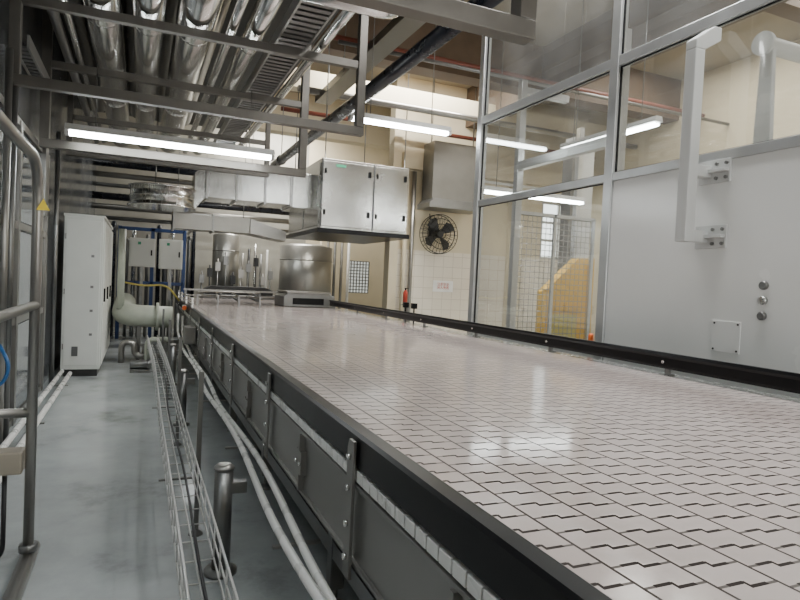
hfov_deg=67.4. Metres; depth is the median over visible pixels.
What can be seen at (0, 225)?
window
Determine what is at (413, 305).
bracket
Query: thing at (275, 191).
ventilation duct
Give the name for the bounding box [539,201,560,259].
window
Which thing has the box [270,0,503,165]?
pipe
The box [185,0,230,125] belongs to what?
pipe
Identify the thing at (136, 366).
pipe
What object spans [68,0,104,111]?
pipe
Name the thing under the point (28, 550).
handrail
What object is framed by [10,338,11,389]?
window
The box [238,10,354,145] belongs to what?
pipe
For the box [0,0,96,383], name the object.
wall
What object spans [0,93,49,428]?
frame
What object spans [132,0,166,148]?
pipe
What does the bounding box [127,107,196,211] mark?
ventilation duct
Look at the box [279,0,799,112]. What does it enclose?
ceiling
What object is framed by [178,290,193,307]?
rail
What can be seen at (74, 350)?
vent
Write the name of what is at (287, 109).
pipe
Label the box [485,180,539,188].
conduit
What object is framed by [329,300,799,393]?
guard rail
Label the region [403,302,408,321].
bracket
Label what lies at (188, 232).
pipe
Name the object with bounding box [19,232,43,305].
window
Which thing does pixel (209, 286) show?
machine
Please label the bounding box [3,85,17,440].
riser pipe
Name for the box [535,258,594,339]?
guard
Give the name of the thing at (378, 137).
trim
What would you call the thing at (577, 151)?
steel frame
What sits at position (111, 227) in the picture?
tall cabinet
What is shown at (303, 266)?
tank
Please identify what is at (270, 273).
machine riser
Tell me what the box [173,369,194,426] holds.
support post
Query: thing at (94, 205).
pipe
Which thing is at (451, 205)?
hood
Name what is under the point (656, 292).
partition wall
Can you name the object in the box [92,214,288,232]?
pipe
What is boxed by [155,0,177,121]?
pipe
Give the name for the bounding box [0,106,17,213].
window
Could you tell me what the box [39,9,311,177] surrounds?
frame
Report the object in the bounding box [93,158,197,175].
pipe
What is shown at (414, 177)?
vertical pipe
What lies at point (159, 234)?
pipe
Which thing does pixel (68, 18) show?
pipe
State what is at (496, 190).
lamp
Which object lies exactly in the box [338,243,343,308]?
pipe
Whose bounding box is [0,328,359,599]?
floor
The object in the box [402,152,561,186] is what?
trim
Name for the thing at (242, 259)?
pipe
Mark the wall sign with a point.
(438, 286)
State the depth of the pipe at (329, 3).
4.82 m
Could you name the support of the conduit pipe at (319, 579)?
attached to the conveyor
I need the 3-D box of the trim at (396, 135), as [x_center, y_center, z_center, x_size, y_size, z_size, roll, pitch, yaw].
[-0.166,-1.914,13.578,0.200,6.200,0.300,2,2,-23]
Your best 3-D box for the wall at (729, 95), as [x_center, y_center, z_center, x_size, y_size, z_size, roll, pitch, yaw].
[6.769,-1.514,11.147,0.200,6.200,21.200,2,2,-23]
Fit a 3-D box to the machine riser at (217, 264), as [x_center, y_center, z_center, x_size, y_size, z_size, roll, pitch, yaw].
[-4.652,-0.056,15.219,0.120,1.970,0.100,2,2,-23]
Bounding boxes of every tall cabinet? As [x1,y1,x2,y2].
[60,213,108,375]
[100,222,110,366]
[104,225,112,356]
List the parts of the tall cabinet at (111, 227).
door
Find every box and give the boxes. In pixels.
[0,447,24,557]
[129,237,155,342]
[158,239,182,336]
[274,290,334,307]
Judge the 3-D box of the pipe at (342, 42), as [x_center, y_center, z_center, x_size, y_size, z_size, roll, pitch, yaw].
[2.783,-3.577,10.190,8.000,0.060,0.060,2,2,-23]
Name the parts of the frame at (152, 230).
post, post, post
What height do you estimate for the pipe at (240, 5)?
0.090 m
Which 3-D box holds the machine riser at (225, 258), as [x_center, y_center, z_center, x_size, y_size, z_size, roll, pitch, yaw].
[-4.474,-0.130,15.292,0.120,2.130,0.100,2,2,-23]
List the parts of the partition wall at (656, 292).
post, white panel, rail, rail, post, white panel, rail, rail, panel button, panel button, panel button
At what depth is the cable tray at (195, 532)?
3.57 m
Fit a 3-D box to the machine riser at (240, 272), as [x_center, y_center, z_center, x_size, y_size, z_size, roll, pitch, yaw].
[-4.133,0.042,15.448,0.120,1.810,0.100,2,2,-23]
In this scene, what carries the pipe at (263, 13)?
on the frame at (15, 31)
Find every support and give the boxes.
[225,445,256,448]
[272,539,320,549]
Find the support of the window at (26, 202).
in the wall at (76, 173)
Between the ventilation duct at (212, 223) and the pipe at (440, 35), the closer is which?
the pipe at (440, 35)
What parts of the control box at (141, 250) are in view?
door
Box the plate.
[711,320,740,354]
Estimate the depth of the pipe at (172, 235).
14.67 m
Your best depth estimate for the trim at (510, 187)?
14.61 m
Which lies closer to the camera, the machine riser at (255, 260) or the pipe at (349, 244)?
the machine riser at (255, 260)
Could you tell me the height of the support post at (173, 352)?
0.588 m
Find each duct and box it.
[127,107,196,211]
[171,130,285,242]
[191,170,292,212]
[417,79,483,214]
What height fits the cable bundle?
0.382 m
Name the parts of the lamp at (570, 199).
hanger rod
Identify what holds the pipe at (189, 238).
on the floor
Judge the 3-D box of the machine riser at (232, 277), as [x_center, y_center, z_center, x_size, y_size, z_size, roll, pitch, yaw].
[-4.311,0.116,15.375,0.120,1.650,0.100,2,2,-23]
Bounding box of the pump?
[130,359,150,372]
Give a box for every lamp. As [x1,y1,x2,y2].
[64,64,274,160]
[348,18,451,136]
[484,176,512,194]
[530,191,585,204]
[560,121,605,148]
[588,333,593,340]
[626,60,662,134]
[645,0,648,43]
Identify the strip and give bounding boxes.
[41,148,48,216]
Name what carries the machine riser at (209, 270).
on the floor
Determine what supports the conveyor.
on the floor
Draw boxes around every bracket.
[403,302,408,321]
[411,303,416,323]
[674,26,731,248]
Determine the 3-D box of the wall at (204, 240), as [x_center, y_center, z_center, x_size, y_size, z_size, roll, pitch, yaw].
[-2.922,-2.186,18.371,11.850,6.200,0.200,2,2,-23]
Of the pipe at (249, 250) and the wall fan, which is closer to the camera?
the wall fan
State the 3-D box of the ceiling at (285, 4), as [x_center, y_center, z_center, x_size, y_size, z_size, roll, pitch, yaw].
[-1.712,-3.778,5.615,3.400,0.150,18.000,2,2,-23]
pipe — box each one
[0,47,13,444]
[0,369,63,447]
[0,371,71,482]
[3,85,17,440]
[47,10,99,143]
[49,131,60,383]
[59,0,105,143]
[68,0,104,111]
[81,0,129,146]
[92,181,129,188]
[92,191,288,215]
[92,202,288,223]
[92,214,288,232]
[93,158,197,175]
[93,170,191,185]
[110,221,117,335]
[112,228,172,362]
[122,238,128,335]
[124,0,135,117]
[129,230,136,336]
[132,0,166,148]
[135,267,139,336]
[143,234,149,336]
[154,225,161,336]
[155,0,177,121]
[159,0,222,152]
[160,269,166,336]
[168,233,174,336]
[173,269,179,336]
[177,314,326,599]
[181,316,336,599]
[183,0,248,153]
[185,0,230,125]
[185,236,191,297]
[187,231,195,297]
[193,0,282,154]
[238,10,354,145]
[241,253,243,286]
[246,249,250,286]
[253,244,256,286]
[259,254,262,286]
[265,250,267,287]
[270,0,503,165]
[281,106,594,159]
[297,85,637,149]
[302,0,397,18]
[332,242,336,296]
[333,34,704,116]
[338,39,729,125]
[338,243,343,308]
[345,243,350,309]
[398,171,409,320]
[406,171,416,321]
[751,31,799,142]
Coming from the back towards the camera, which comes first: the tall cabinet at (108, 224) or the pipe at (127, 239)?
the pipe at (127, 239)
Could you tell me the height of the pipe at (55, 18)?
0.100 m
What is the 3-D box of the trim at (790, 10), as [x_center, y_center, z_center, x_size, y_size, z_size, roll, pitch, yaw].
[3.787,-4.382,7.693,8.200,0.550,0.300,2,2,-23]
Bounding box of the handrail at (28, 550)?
[0,109,49,599]
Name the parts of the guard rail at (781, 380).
post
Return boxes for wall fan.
[419,214,457,253]
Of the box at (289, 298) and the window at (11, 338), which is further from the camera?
the box at (289, 298)
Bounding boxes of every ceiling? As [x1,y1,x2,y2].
[59,0,339,131]
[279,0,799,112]
[465,0,789,128]
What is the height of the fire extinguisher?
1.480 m
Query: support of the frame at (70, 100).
hanging from the ceiling at (285, 4)
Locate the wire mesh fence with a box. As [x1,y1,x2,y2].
[515,211,595,339]
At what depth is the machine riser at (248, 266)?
15.47 m
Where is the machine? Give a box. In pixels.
[200,285,274,299]
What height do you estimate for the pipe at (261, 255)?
2.200 m
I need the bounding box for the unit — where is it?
[282,65,408,243]
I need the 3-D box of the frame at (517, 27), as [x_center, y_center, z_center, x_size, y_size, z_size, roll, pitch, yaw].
[-0.632,-2.632,3.140,3.280,1.890,0.120,2,2,-23]
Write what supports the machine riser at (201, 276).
on the floor
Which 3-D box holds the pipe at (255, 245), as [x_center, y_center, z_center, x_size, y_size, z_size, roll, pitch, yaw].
[-4.133,-0.338,16.957,0.060,2.480,0.060,2,2,-23]
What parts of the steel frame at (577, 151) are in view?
post, post, post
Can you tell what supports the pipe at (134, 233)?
on the floor
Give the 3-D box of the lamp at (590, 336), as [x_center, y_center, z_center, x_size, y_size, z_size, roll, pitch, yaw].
[1.897,0.395,5.969,0.060,0.125,0.060,2,2,-23]
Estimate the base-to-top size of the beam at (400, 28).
1.320 m
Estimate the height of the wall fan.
0.930 m
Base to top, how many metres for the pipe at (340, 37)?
0.090 m
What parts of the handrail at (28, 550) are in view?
rail, rail, floor rail, warning plate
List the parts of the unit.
panel, hanger rod, panel, hanger rod, door, frame, hanger rod, door, hanger rod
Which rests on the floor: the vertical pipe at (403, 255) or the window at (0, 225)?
the vertical pipe at (403, 255)
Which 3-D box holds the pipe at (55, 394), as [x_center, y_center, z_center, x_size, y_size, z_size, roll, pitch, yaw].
[-3.053,1.217,4.766,0.056,0.055,8.050,2,2,-23]
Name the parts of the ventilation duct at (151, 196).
hanger rod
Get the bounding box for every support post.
[169,343,178,385]
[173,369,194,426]
[203,462,246,579]
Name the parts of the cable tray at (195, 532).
leg, leg, leg, leg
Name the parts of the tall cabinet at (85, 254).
door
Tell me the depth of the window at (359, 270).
19.06 m
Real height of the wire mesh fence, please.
2.755 m
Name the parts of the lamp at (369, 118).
hanger rod, hanger rod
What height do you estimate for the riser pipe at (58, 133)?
3.400 m
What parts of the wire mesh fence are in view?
post, post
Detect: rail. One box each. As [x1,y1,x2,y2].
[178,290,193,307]
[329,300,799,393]
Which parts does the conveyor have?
bracket plate, leg, bracket plate, leg, bracket plate, leg, leg, bracket plate, panel, leg, bracket plate, rail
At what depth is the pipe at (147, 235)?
14.44 m
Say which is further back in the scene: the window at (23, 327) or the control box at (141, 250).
the control box at (141, 250)
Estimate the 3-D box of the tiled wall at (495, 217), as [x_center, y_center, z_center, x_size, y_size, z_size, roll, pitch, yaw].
[2.309,-1.829,14.654,5.200,6.200,0.200,2,2,-23]
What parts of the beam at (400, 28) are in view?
hanger rod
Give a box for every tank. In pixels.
[211,233,239,285]
[278,243,332,294]
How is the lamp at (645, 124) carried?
hanging from the ceiling at (555, 19)
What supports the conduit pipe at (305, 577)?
attached to the support post at (173, 352)
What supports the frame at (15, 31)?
hanging from the ceiling at (285, 4)
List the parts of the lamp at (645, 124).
hanger rod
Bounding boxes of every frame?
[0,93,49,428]
[8,0,368,136]
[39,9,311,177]
[66,40,270,177]
[115,225,186,337]
[336,0,536,45]
[506,28,631,328]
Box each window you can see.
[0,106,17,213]
[0,225,14,306]
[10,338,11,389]
[16,316,40,407]
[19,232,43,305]
[21,133,43,229]
[348,260,369,293]
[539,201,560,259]
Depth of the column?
11.74 m
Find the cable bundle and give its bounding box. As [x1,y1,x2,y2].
[125,281,179,300]
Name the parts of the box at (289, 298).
lid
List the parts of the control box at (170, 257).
door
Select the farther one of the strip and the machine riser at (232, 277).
the machine riser at (232, 277)
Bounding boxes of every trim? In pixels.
[248,90,390,149]
[280,67,606,137]
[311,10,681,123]
[381,76,405,318]
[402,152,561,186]
[502,182,525,328]
[764,0,799,22]
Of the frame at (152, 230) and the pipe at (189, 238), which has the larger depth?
the pipe at (189, 238)
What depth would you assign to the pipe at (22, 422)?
5.64 m
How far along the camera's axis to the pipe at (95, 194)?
16.14 m
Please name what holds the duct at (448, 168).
hanging from the ceiling at (555, 19)
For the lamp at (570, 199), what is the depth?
10.60 m
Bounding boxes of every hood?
[246,219,285,242]
[417,198,483,214]
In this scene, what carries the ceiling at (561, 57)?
attached to the tiled wall at (495, 217)
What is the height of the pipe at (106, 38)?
0.355 m
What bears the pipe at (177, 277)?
on the floor
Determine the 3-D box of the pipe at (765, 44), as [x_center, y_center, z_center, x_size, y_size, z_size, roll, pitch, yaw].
[3.390,-0.241,4.893,1.300,3.710,2.300,2,2,-23]
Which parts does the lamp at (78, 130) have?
hanger rod, hanger rod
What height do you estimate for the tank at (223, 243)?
2.680 m
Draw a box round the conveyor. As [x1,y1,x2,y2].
[175,297,799,599]
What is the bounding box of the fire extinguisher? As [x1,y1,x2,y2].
[401,288,407,320]
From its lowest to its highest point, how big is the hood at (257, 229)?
0.447 m
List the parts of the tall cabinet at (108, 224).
door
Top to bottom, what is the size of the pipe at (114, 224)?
2.740 m
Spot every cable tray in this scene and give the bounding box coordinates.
[147,309,238,599]
[213,0,337,144]
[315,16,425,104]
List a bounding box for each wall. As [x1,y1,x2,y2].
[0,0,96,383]
[95,112,388,327]
[394,77,588,333]
[467,0,799,398]
[588,39,799,340]
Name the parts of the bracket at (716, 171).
arm, arm, arm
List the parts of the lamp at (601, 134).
hanger rod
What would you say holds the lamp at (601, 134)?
hanging from the ceiling at (555, 19)
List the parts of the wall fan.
blade, blade, motor, blade, blade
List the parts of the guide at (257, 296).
rail, rail, rail, rail, rail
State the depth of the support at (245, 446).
4.19 m
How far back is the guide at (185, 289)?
14.41 m
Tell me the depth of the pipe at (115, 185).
15.01 m
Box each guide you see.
[183,288,276,299]
[196,291,260,307]
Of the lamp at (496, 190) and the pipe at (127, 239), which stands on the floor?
the pipe at (127, 239)
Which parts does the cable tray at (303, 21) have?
rail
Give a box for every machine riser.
[199,271,203,294]
[207,265,212,285]
[215,259,220,285]
[223,253,228,285]
[230,272,235,285]
[238,266,242,285]
[245,261,250,286]
[253,255,258,286]
[260,274,264,286]
[267,268,272,289]
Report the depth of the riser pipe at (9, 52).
5.04 m
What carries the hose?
attached to the wall at (76, 173)
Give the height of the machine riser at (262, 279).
1.650 m
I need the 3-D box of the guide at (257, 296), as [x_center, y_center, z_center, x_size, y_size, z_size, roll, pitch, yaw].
[-3.573,-0.042,12.530,1.300,0.204,3.273,2,2,-13]
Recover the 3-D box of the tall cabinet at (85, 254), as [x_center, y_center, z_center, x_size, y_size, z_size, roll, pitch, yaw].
[-4.800,-0.083,9.170,0.565,2.370,0.930,2,2,-23]
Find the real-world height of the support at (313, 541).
0.012 m
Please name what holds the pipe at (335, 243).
on the floor
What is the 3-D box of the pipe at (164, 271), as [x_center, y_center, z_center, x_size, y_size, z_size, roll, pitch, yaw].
[-6.173,-0.344,15.604,0.120,2.380,2.260,2,2,-23]
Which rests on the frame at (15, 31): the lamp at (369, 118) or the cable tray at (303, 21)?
the cable tray at (303, 21)
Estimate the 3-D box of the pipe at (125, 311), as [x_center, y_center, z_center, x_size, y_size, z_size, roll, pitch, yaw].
[-4.728,-0.100,11.025,0.995,2.300,1.865,2,2,-23]
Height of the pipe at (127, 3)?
0.240 m
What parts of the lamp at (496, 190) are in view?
hanger rod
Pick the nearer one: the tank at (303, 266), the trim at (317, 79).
the trim at (317, 79)
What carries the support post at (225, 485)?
on the floor
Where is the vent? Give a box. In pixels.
[71,347,77,355]
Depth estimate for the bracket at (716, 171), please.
4.64 m
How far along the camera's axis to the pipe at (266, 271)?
17.05 m
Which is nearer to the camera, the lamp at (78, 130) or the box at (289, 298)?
the lamp at (78, 130)
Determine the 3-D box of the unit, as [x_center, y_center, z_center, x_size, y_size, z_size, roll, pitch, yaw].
[-1.333,-3.208,13.166,2.330,3.700,2.770,2,2,-23]
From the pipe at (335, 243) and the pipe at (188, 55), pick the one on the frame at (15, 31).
the pipe at (188, 55)
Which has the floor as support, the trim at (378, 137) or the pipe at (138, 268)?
the pipe at (138, 268)
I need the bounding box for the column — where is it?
[558,136,594,270]
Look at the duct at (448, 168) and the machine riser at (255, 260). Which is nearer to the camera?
the duct at (448, 168)
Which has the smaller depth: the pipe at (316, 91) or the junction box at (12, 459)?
the junction box at (12, 459)
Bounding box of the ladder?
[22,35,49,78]
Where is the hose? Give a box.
[0,344,9,385]
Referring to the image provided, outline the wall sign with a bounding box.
[433,280,452,291]
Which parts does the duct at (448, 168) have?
hanger rod, hanger rod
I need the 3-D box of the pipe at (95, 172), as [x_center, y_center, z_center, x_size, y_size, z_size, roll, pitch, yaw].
[-5.063,-3.080,16.089,5.650,0.136,0.140,2,2,-23]

